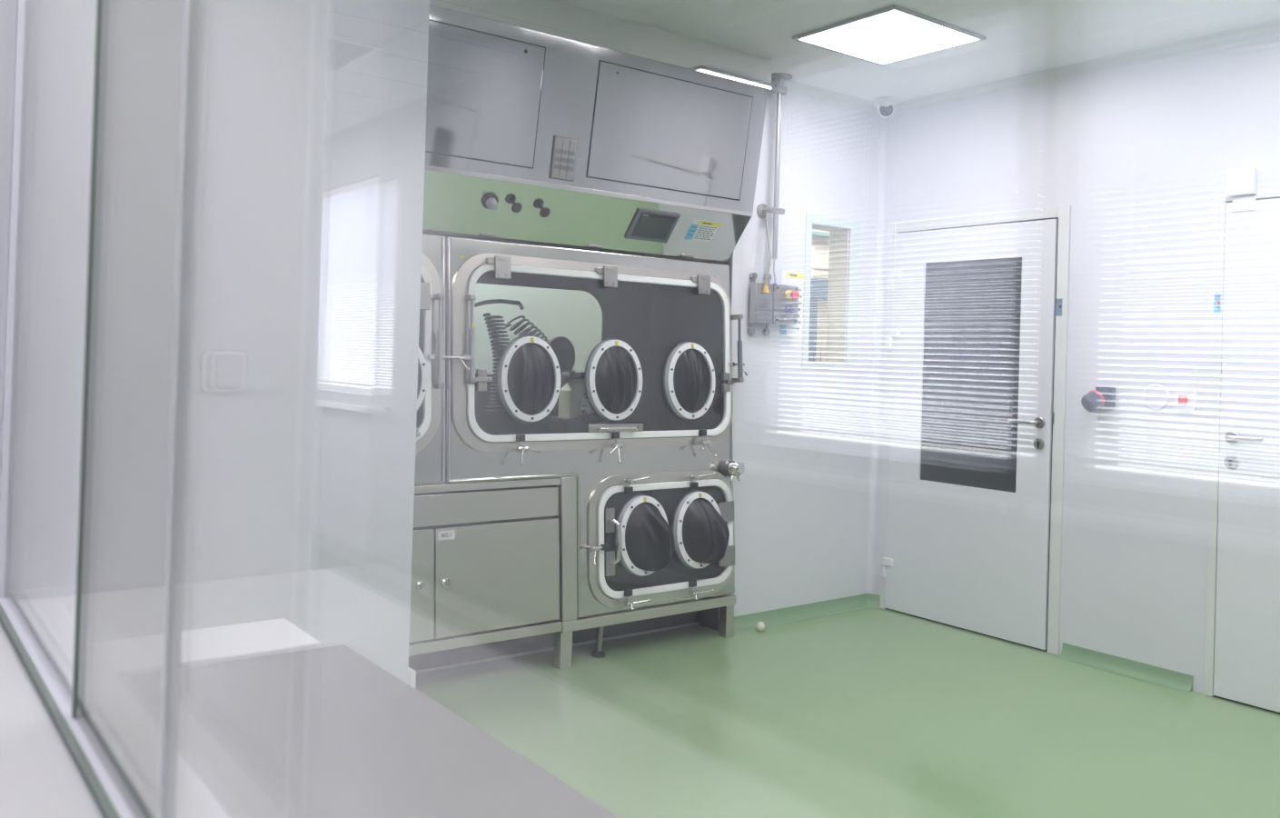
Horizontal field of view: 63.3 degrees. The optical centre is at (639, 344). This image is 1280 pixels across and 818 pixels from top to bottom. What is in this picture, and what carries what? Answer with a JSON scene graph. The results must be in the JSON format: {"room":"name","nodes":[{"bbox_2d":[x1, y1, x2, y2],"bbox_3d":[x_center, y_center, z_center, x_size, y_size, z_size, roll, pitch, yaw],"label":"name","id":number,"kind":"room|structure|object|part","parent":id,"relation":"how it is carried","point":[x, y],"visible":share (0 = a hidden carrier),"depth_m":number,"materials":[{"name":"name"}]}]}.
{"room":"clean room","nodes":[
{"label":"clean room","id":0,"kind":"room"},
{"bbox_2d":[0,0,17,459],"bbox_3d":[-1.342,-0.060,1.681,0.532,2.692,0.100,2,-1,-37],"label":"window frame","id":1,"kind":"structure","parent":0,"point":[7,7],"depth_m":1.80,"materials":[{"name":"paint"}]},
{"bbox_2d":[0,0,230,817],"bbox_3d":[-0.399,-0.038,0.954,0.085,2.692,8.600,2,-1,-37],"label":"wall","id":2,"kind":"structure","parent":0,"point":[117,791],"depth_m":1.79,"materials":[{"name":"paint"}]},
{"bbox_2d":[3,0,218,817],"bbox_3d":[0.104,-0.423,0.314,0.069,1.760,3.780,2,-1,-37],"label":"window","id":3,"kind":"structure","parent":2,"relation":"in","point":[148,767],"depth_m":1.24,"materials":[{"name":"clear glass"}]},
{"bbox_3d":[-0.856,-0.441,1.525,0.008,1.760,0.689,2,-1,-37],"label":"pane","id":4,"kind":"part","parent":3,"relation":"part of","materials":[{"name":"clear glass"}]},
{"bbox_3d":[0.079,0.450,0.306,0.049,0.012,3.780,2,-1,-37],"label":"spacer frame","id":5,"kind":"part","parent":3,"relation":"part of","materials":[{"name":"grey metal"}]},
{"bbox_2d":[53,0,429,683],"bbox_3d":[-1.288,-0.044,3.219,1.250,2.692,0.120,2,-1,-37],"label":"wall","id":6,"kind":"structure","parent":0,"point":[302,412],"depth_m":3.22,"materials":[{"name":"paint"}]},
{"bbox_2d":[407,666,416,687],"bbox_3d":[-0.814,1.213,3.586,0.023,0.215,0.140,2,-1,-37],"label":"trim","id":7,"kind":"structure","parent":6,"relation":"attached to","point":[411,673],"depth_m":3.53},
{"bbox_2d":[443,228,829,483],"bbox_3d":[-0.228,0.018,6.431,6.835,2.692,0.100,2,-1,-37],"label":"wall","id":8,"kind":"structure","parent":0,"point":[574,315],"depth_m":6.13,"materials":[{"name":"white paint"}]},
{"bbox_2d":[810,247,828,279],"bbox_3d":[0.981,-0.582,7.173,0.950,0.220,0.170,2,-1,-37],"label":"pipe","id":9,"kind":"object","parent":8,"relation":"attached to","point":[814,266],"visible":0.12,"depth_m":7.29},
{"bbox_2d":[812,230,829,238],"bbox_3d":[1.104,-0.800,7.310,1.300,0.025,0.099,2,-1,-37],"label":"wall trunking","id":10,"kind":"structure","parent":8,"relation":"attached to","point":[823,234],"depth_m":7.41,"materials":[{"name":"white plastic"}]},
{"bbox_2d":[718,79,879,630],"bbox_3d":[0.862,0.041,5.402,1.190,2.692,0.140,2,-1,-37],"label":"wall","id":11,"kind":"structure","parent":0,"point":[801,435],"depth_m":5.28,"materials":[{"name":"paint"}]},
{"bbox_2d":[747,272,799,335],"bbox_3d":[0.668,-0.197,5.089,0.291,0.304,0.112,2,-1,-31],"label":"control box","id":12,"kind":"object","parent":11,"relation":"attached to","point":[774,303],"visible":1,"depth_m":5.07,"materials":[{"name":"metal"}]},
{"bbox_2d":[756,72,792,284],"bbox_3d":[0.664,-0.801,5.076,0.131,1.024,0.124,2,-1,-37],"label":"pole","id":13,"kind":"object","parent":11,"relation":"attached to","point":[778,88],"visible":0.95,"depth_m":5.07,"materials":[{"name":"metal"}]},
{"bbox_2d":[780,270,803,337],"bbox_3d":[0.769,-0.205,5.237,0.162,0.327,0.002,2,-1,-37],"label":"notice","id":14,"kind":"object","parent":11,"relation":"attached to","point":[788,278],"visible":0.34,"depth_m":5.25,"materials":[{"name":"white paper"}]},
{"bbox_2d":[787,274,802,329],"bbox_3d":[0.766,-0.217,5.234,0.138,0.278,0.001,2,-1,-37],"label":"print","id":15,"kind":"object","parent":14,"relation":"attached to","point":[796,280],"depth_m":5.26},
{"bbox_2d":[733,594,868,632],"bbox_3d":[0.819,1.355,5.271,1.020,0.062,0.044,2,-1,-37],"label":"baseboard","id":16,"kind":"structure","parent":11,"relation":"attached to","point":[777,616],"depth_m":5.27,"materials":[{"name":"green plastic"}]},
{"bbox_2d":[772,79,880,116],"bbox_3d":[1.004,-1.276,5.372,0.840,0.050,0.050,2,-1,-37],"label":"trim","id":17,"kind":"structure","parent":11,"relation":"attached to","point":[793,87],"depth_m":5.37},
{"bbox_2d":[801,213,860,368],"bbox_3d":[0.955,-0.273,5.464,0.410,0.783,0.145,2,-1,-37],"label":"window","id":18,"kind":"structure","parent":11,"relation":"in","point":[838,237],"depth_m":5.51,"materials":[{"name":"glass"}]},
{"bbox_2d":[865,115,888,594],"bbox_3d":[1.281,0.026,5.610,0.034,2.632,0.036,2,-1,-37],"label":"trim","id":19,"kind":"structure","parent":11,"relation":"attached to","point":[883,123],"depth_m":5.62,"materials":[{"name":"paint"}]},
{"bbox_2d":[415,606,1279,817],"bbox_3d":[1.239,1.420,2.224,4.325,0.100,8.800,2,-1,-37],"label":"floor","id":20,"kind":"structure","parent":0,"point":[868,711],"depth_m":3.72,"materials":[{"name":"green plastic"}]},
{"bbox_2d":[92,617,320,677],"bbox_3d":[-0.918,0.948,2.057,0.473,0.710,0.239,2,-1,-37],"label":"base cabinet","id":21,"kind":"object","parent":20,"relation":"on","point":[133,656],"visible":0.23,"depth_m":2.06,"materials":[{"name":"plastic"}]},
{"bbox_2d":[120,644,619,817],"bbox_3d":[0.012,0.970,0.878,0.522,0.700,2.759,2,-1,-37],"label":"bench","id":22,"kind":"object","parent":20,"relation":"on","point":[328,731],"visible":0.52,"depth_m":1.58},
{"bbox_2d":[408,485,561,655],"bbox_3d":[-1.257,0.934,3.869,2.015,0.758,0.465,2,-1,-37],"label":"base cabinet","id":23,"kind":"object","parent":20,"relation":"on","point":[485,562],"visible":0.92,"depth_m":4.10,"materials":[{"name":"metal"}]},
{"bbox_3d":[-1.015,0.903,3.804,0.560,0.414,0.047,2,-1,-37],"label":"cabinet door","id":24,"kind":"part","parent":23,"relation":"part of","materials":[{"name":"metal"}]},
{"bbox_3d":[-0.747,0.733,4.008,0.070,0.034,0.004,2,-1,-37],"label":"label plate","id":25,"kind":"part","parent":23,"relation":"part of","materials":[{"name":"white plastic"}]},
{"bbox_3d":[-1.138,1.134,3.703,2.015,0.043,0.053,2,-1,-37],"label":"rail","id":26,"kind":"part","parent":23,"relation":"part of","materials":[{"name":"metal"}]},
{"bbox_3d":[-1.141,0.622,3.731,2.014,0.118,0.021,2,-1,-37],"label":"apron panel","id":27,"kind":"part","parent":23,"relation":"part of","materials":[{"name":"metal"}]},
{"bbox_3d":[-0.563,0.920,4.149,0.562,0.414,0.047,2,-1,-37],"label":"cabinet door","id":28,"kind":"part","parent":23,"relation":"part of","materials":[{"name":"metal"}]},
{"bbox_2d":[408,0,772,673],"bbox_3d":[-0.882,-0.022,4.218,3.098,2.692,0.864,2,-1,-37],"label":"glovebox isolator","id":29,"kind":"object","parent":20,"relation":"on","point":[615,160],"visible":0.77,"depth_m":4.41,"materials":[{"name":"metal"}]},
{"bbox_3d":[-0.893,0.334,3.877,0.228,0.044,0.047,2,-1,-37],"label":"pull handle","id":30,"kind":"part","parent":29,"relation":"part of","materials":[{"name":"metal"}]},
{"bbox_3d":[-1.347,0.002,3.593,1.443,0.799,0.063,2,-1,-37],"label":"door frame","id":31,"kind":"part","parent":29,"relation":"part of","materials":[{"name":"metal"}]},
{"bbox_3d":[-1.359,0.030,3.610,1.486,0.974,0.099,2,-1,-37],"label":"panel","id":32,"kind":"part","parent":29,"relation":"part of","materials":[{"name":"metal"}]},
{"bbox_3d":[-0.774,0.046,3.995,0.087,0.021,0.021,2,-1,-37],"label":"lever","id":33,"kind":"part","parent":29,"relation":"part of","materials":[{"name":"metal"}]},
{"bbox_3d":[-0.696,0.069,4.037,0.090,0.062,0.050,2,-1,-37],"label":"lever","id":34,"kind":"part","parent":29,"relation":"part of","materials":[{"name":"metal"}]},
{"bbox_3d":[-1.144,0.539,3.741,2.017,0.031,0.052,2,-1,-37],"label":"rail","id":35,"kind":"part","parent":29,"relation":"part of","materials":[{"name":"metal"}]},
{"bbox_2d":[474,298,524,309],"bbox_3d":[-0.688,-0.195,4.798,0.319,0.059,0.071,2,-1,-15],"label":"hose manifold","id":36,"kind":"object","parent":29,"relation":"attached to","point":[493,301],"visible":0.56,"depth_m":4.79,"materials":[{"name":"black plastic"}]},
{"bbox_2d":[483,312,509,416],"bbox_3d":[-0.652,0.088,4.750,0.144,0.466,0.110,2,-1,-37],"label":"coiled hose","id":37,"kind":"object","parent":36,"relation":"hanging from","point":[491,321],"visible":0.59,"depth_m":4.72,"materials":[{"name":"black plastic"}]},
{"bbox_2d":[505,315,554,351],"bbox_3d":[-0.517,-0.006,4.881,0.257,0.264,0.106,2,-1,-31],"label":"coiled hose","id":38,"kind":"object","parent":36,"relation":"hanging from","point":[517,324],"visible":0.39,"depth_m":4.87,"materials":[{"name":"black plastic"}]},
{"bbox_2d":[470,429,555,443],"bbox_3d":[-0.596,0.440,4.449,0.440,0.134,0.215,2,-1,-37],"label":"window gasket","id":39,"kind":"object","parent":29,"relation":"in","point":[493,431],"visible":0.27,"depth_m":4.47,"materials":[{"name":"metal"}]},
{"bbox_3d":[-0.492,-0.548,4.118,0.047,0.047,0.042,2,-1,20],"label":"mushroom knob","id":40,"kind":"part","parent":29,"relation":"part of","materials":[{"name":"black plastic"}]},
{"bbox_3d":[-0.461,0.432,4.194,0.097,0.097,0.087,2,-1,-37],"label":"toggle lever","id":41,"kind":"part","parent":29,"relation":"part of","materials":[{"name":"metal"}]},
{"bbox_3d":[-0.385,-0.540,4.204,0.042,0.047,0.047,2,-1,-5],"label":"mushroom knob","id":42,"kind":"part","parent":29,"relation":"part of","materials":[{"name":"black plastic"}]},
{"bbox_3d":[-0.914,1.248,4.191,3.030,0.150,0.015,2,-1,-37],"label":"kick plate","id":43,"kind":"part","parent":29,"relation":"part of","materials":[{"name":"metal"}]},
{"bbox_3d":[-0.321,1.264,4.339,0.058,0.158,0.050,2,-1,-37],"label":"leg","id":44,"kind":"part","parent":29,"relation":"part of","materials":[{"name":"metal"}]},
{"bbox_3d":[-0.309,0.852,4.357,0.075,0.597,0.092,2,-1,-37],"label":"post","id":45,"kind":"part","parent":29,"relation":"part of","materials":[{"name":"metal"}]},
{"bbox_2d":[546,369,605,440],"bbox_3d":[-0.296,0.320,5.018,0.240,0.402,0.190,2,-1,-37],"label":"instrument","id":46,"kind":"object","parent":29,"relation":"on","point":[568,421],"visible":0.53,"depth_m":4.96,"materials":[{"name":"metal"}]},
{"bbox_3d":[-0.730,-0.545,3.995,3.018,0.202,0.163,2,-1,-37],"label":"underside panel","id":47,"kind":"part","parent":29,"relation":"part of","materials":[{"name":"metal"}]},
{"bbox_3d":[-0.163,0.369,4.502,1.501,1.562,0.139,2,-1,-37],"label":"panel","id":48,"kind":"part","parent":29,"relation":"part of","materials":[{"name":"metal"}]},
{"bbox_3d":[-0.148,0.046,4.508,1.471,0.799,0.063,2,-1,-37],"label":"door frame","id":49,"kind":"part","parent":29,"relation":"part of","materials":[{"name":"metal"}]},
{"bbox_3d":[-0.200,0.879,4.372,0.068,0.081,0.092,2,-1,21],"label":"toggle lever","id":50,"kind":"part","parent":29,"relation":"part of","materials":[{"name":"metal"}]},
{"bbox_2d":[422,4,768,262],"bbox_3d":[-0.834,-0.837,4.138,3.030,0.783,0.693,2,-1,-37],"label":"hood","id":51,"kind":"object","parent":29,"relation":"attached to","point":[536,135],"depth_m":4.25,"materials":[{"name":"grey metal"}]},
{"bbox_3d":[-0.601,-1.294,3.877,3.035,0.138,0.008,2,-1,-37],"label":"trim","id":52,"kind":"part","parent":29,"relation":"part of","materials":[{"name":"metal"}]},
{"bbox_3d":[-0.129,0.752,4.458,0.048,0.105,0.013,2,-1,-37],"label":"handle plate","id":53,"kind":"part","parent":29,"relation":"part of","materials":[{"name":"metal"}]},
{"bbox_3d":[-0.127,0.934,4.446,0.048,0.105,0.013,2,-1,-37],"label":"handle plate","id":54,"kind":"part","parent":29,"relation":"part of","materials":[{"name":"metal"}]},
{"bbox_3d":[-0.108,0.840,4.433,0.065,0.198,0.026,1,-1,36],"label":"pull handle","id":55,"kind":"part","parent":29,"relation":"part of","materials":[{"name":"metal"}]},
{"bbox_3d":[-0.104,0.363,4.503,0.292,0.044,0.010,2,-1,-37],"label":"handle plate","id":56,"kind":"part","parent":29,"relation":"part of","materials":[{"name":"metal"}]},
{"bbox_3d":[-0.103,0.451,4.455,0.060,0.107,0.107,2,-1,-1],"label":"toggle lever","id":57,"kind":"part","parent":29,"relation":"part of","materials":[{"name":"metal"}]},
{"bbox_3d":[-0.089,0.360,4.481,0.210,0.022,0.049,2,-1,-37],"label":"pull handle","id":58,"kind":"part","parent":29,"relation":"part of","materials":[{"name":"metal"}]},
{"bbox_3d":[-0.020,1.104,4.484,0.112,0.059,0.084,2,-1,-37],"label":"toggle lever","id":59,"kind":"part","parent":29,"relation":"part of","materials":[{"name":"metal"}]},
{"bbox_3d":[-0.035,0.594,4.511,0.145,0.056,0.082,2,-1,-37],"label":"toggle lever","id":60,"kind":"part","parent":29,"relation":"part of","materials":[{"name":"metal"}]},
{"bbox_3d":[0.051,1.184,4.611,0.976,0.047,0.053,2,-1,-37],"label":"rail","id":61,"kind":"part","parent":29,"relation":"part of","materials":[{"name":"metal"}]},
{"bbox_3d":[0.056,-0.523,4.579,0.234,0.122,0.100,2,-1,-37],"label":"touch panel","id":62,"kind":"part","parent":29,"relation":"part of","materials":[{"name":"grey plastic"}]},
{"bbox_3d":[0.113,0.856,4.650,0.832,0.566,0.048,2,-1,-37],"label":"door frame","id":63,"kind":"part","parent":29,"relation":"part of","materials":[{"name":"metal"}]},
{"bbox_3d":[0.270,1.115,4.706,0.114,0.059,0.084,2,-1,-37],"label":"toggle lever","id":64,"kind":"part","parent":29,"relation":"part of","materials":[{"name":"metal"}]},
{"bbox_3d":[0.266,0.606,4.741,0.148,0.054,0.082,2,-1,-37],"label":"toggle lever","id":65,"kind":"part","parent":29,"relation":"part of","materials":[{"name":"metal"}]},
{"bbox_2d":[689,222,715,239],"bbox_3d":[0.287,-0.522,4.752,0.147,0.068,0.055,2,-1,-37],"label":"print","id":66,"kind":"object","parent":29,"relation":"attached to","point":[698,231],"depth_m":4.75},
{"bbox_3d":[0.296,0.463,4.772,0.093,0.101,0.087,2,-1,-37],"label":"toggle lever","id":67,"kind":"part","parent":29,"relation":"part of","materials":[{"name":"metal"}]},
{"bbox_3d":[0.219,0.384,5.235,0.007,1.565,0.592,2,-1,-37],"label":"panel","id":68,"kind":"part","parent":29,"relation":"part of","materials":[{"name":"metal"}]},
{"bbox_3d":[0.408,1.290,4.896,0.048,0.160,0.050,2,-1,-37],"label":"leg","id":69,"kind":"part","parent":29,"relation":"part of","materials":[{"name":"metal"}]},
{"bbox_3d":[0.466,0.112,4.925,0.094,0.061,0.043,2,-1,-31],"label":"lever","id":70,"kind":"part","parent":29,"relation":"part of","materials":[{"name":"metal"}]},
{"bbox_2d":[755,621,764,631],"bbox_3d":[0.579,1.353,5.000,0.045,0.045,0.045,2,-1,-37],"label":"ball","id":71,"kind":"object","parent":20,"relation":"on","point":[759,626],"visible":1,"depth_m":4.99,"materials":[{"name":"white plastic"}]},
{"bbox_2d":[556,0,1279,101],"bbox_3d":[1.367,-1.370,2.283,4.255,0.100,8.800,2,-1,-37],"label":"ceiling","id":72,"kind":"structure","parent":0,"point":[1024,36],"depth_m":4.27,"materials":[{"name":"white paint"}]},
{"bbox_2d":[873,96,900,118],"bbox_3d":[1.298,-1.243,5.471,0.136,0.095,0.136,2,-1,-37],"label":"dome camera","id":73,"kind":"object","parent":72,"relation":"attached to","point":[886,105],"visible":1,"depth_m":5.43,"materials":[{"name":"grey plastic"}]},
{"bbox_2d":[792,4,986,66],"bbox_3d":[1.053,-1.302,4.407,0.590,0.013,0.552,2,-1,-37],"label":"recessed light","id":74,"kind":"object","parent":72,"relation":"in","point":[893,34],"visible":1,"depth_m":4.38,"materials":[{"name":"white plastic"}]},
{"bbox_2d":[874,35,1279,713],"bbox_3d":[3.453,0.096,2.888,0.120,2.692,7.000,2,-1,-37],"label":"wall","id":75,"kind":"structure","parent":0,"point":[1140,154],"depth_m":4.53,"materials":[{"name":"paint"}]},
{"bbox_2d":[863,593,880,607],"bbox_3d":[1.242,1.368,5.564,0.088,0.066,0.031,2,-1,22],"label":"baseboard","id":76,"kind":"structure","parent":75,"relation":"attached to","point":[871,600],"depth_m":5.57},
{"bbox_2d":[879,205,1071,654],"bbox_3d":[1.602,0.380,5.138,0.075,2.055,1.030,2,-1,-37],"label":"door","id":77,"kind":"structure","parent":75,"relation":"in","point":[977,342],"depth_m":5.10,"materials":[{"name":"white paint"}]},
{"bbox_3d":[1.637,0.139,5.158,0.003,1.148,0.588,2,-1,-37],"label":"pane","id":78,"kind":"part","parent":77,"relation":"part of","materials":[{"name":"clear glass"}]},
{"bbox_3d":[1.799,0.358,4.864,0.056,0.021,0.140,2,-1,-37],"label":"lever","id":79,"kind":"part","parent":77,"relation":"part of","materials":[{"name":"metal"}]},
{"bbox_2d":[1055,297,1062,316],"bbox_3d":[1.928,-0.174,4.780,0.003,0.080,0.030,2,-1,-37],"label":"sticker","id":80,"kind":"object","parent":77,"relation":"attached to","point":[1058,306],"visible":1,"depth_m":4.78,"materials":[{"name":"blue paper"}]},
{"bbox_2d":[892,18,1279,115],"bbox_3d":[3.419,-1.227,2.857,0.050,0.050,6.980,2,-1,-37],"label":"trim","id":81,"kind":"structure","parent":75,"relation":"attached to","point":[1271,28],"depth_m":4.64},
{"bbox_2d":[1081,386,1115,412],"bbox_3d":[2.012,0.238,4.574,0.115,0.117,0.116,2,-1,-37],"label":"socket","id":82,"kind":"object","parent":75,"relation":"attached to","point":[1101,396],"visible":1,"depth_m":4.55,"materials":[{"name":"grey plastic"}]},
{"bbox_2d":[1081,389,1104,412],"bbox_3d":[1.998,0.246,4.578,0.098,0.100,0.092,2,-1,-37],"label":"plug","id":83,"kind":"object","parent":82,"relation":"attached to","point":[1093,400],"depth_m":4.55,"materials":[{"name":"grey plastic"}]},
{"bbox_2d":[1058,642,1193,692],"bbox_3d":[2.082,1.385,4.486,0.044,0.062,0.575,2,-1,-37],"label":"baseboard","id":84,"kind":"structure","parent":75,"relation":"attached to","point":[1137,669],"depth_m":4.47,"materials":[{"name":"green plastic"}]},
{"bbox_2d":[1142,384,1169,410],"bbox_3d":[2.195,0.222,4.422,0.009,0.112,0.112,2,-1,-37],"label":"socket cover","id":85,"kind":"object","parent":75,"relation":"attached to","point":[1155,397],"visible":1,"depth_m":4.42,"materials":[{"name":"paint"}]},
{"bbox_2d":[1174,389,1196,410],"bbox_3d":[2.266,0.230,4.321,0.019,0.082,0.082,2,-1,-37],"label":"switch","id":86,"kind":"object","parent":75,"relation":"attached to","point":[1184,400],"visible":1,"depth_m":4.31,"materials":[{"name":"white plastic"}]},
{"bbox_2d":[1203,183,1279,714],"bbox_3d":[2.615,0.398,3.809,0.075,2.055,1.034,2,-1,-37],"label":"door","id":87,"kind":"structure","parent":75,"relation":"in","point":[1242,646],"depth_m":4.12,"materials":[{"name":"white paint"}]},
{"bbox_2d":[1213,293,1220,312],"bbox_3d":[2.350,-0.170,4.228,0.003,0.078,0.026,2,-1,-37],"label":"sticker","id":88,"kind":"object","parent":87,"relation":"attached to","point":[1217,296],"visible":1,"depth_m":4.23,"materials":[{"name":"paper"}]},
{"bbox_2d":[1227,166,1257,211],"bbox_3d":[2.405,-0.621,4.151,0.034,0.170,0.100,2,-1,-37],"label":"door closer","id":89,"kind":"object","parent":87,"relation":"attached to","point":[1240,181],"depth_m":4.14,"materials":[{"name":"white metal"}]},
{"bbox_3d":[2.413,-0.566,4.152,0.005,0.060,0.086,2,-1,-37],"label":"plate","id":90,"kind":"part","parent":89,"relation":"part of","materials":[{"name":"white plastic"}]},
{"bbox_3d":[2.385,0.368,4.097,0.056,0.021,0.140,2,-1,-37],"label":"lever","id":91,"kind":"part","parent":87,"relation":"part of","materials":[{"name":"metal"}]},
{"bbox_3d":[-2.477,1.301,1.525,2.435,0.100,12.200,2,-1,-37],"label":"floor","id":92,"kind":"structure","parent":0,"visible":0},
{"bbox_2d":[0,603,120,817],"bbox_3d":[-0.260,0.874,0.191,0.564,0.862,3.598,2,-1,-37],"label":"window frame","id":93,"kind":"structure","parent":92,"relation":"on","point":[45,772],"depth_m":1.15,"materials":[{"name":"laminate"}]},
{"bbox_3d":[1.869,1.485,7.120,2.580,0.100,1.580,2,-1,-37],"label":"floor","id":94,"kind":"structure","parent":0,"visible":0},
{"bbox_2d":[808,277,828,361],"bbox_3d":[1.080,0.463,7.058,0.630,1.795,0.460,2,-1,-37],"label":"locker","id":95,"kind":"object","parent":94,"relation":"on","point":[818,287],"visible":0.17,"depth_m":6.84,"materials":[{"name":"metal"}]},
{"bbox_2d":[815,298,827,361],"bbox_3d":[1.172,0.532,7.148,0.370,1.664,0.430,2,-1,-37],"label":"tall cabinet","id":96,"kind":"object","parent":94,"relation":"on","point":[822,304],"visible":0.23,"depth_m":6.91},
{"bbox_2d":[820,347,825,361],"bbox_3d":[1.235,0.063,6.925,0.090,0.100,0.009,2,-1,-37],"label":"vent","id":97,"kind":"object","parent":96,"relation":"attached to","point":[822,349],"depth_m":6.90,"materials":[{"name":"white metal"}]}
]}

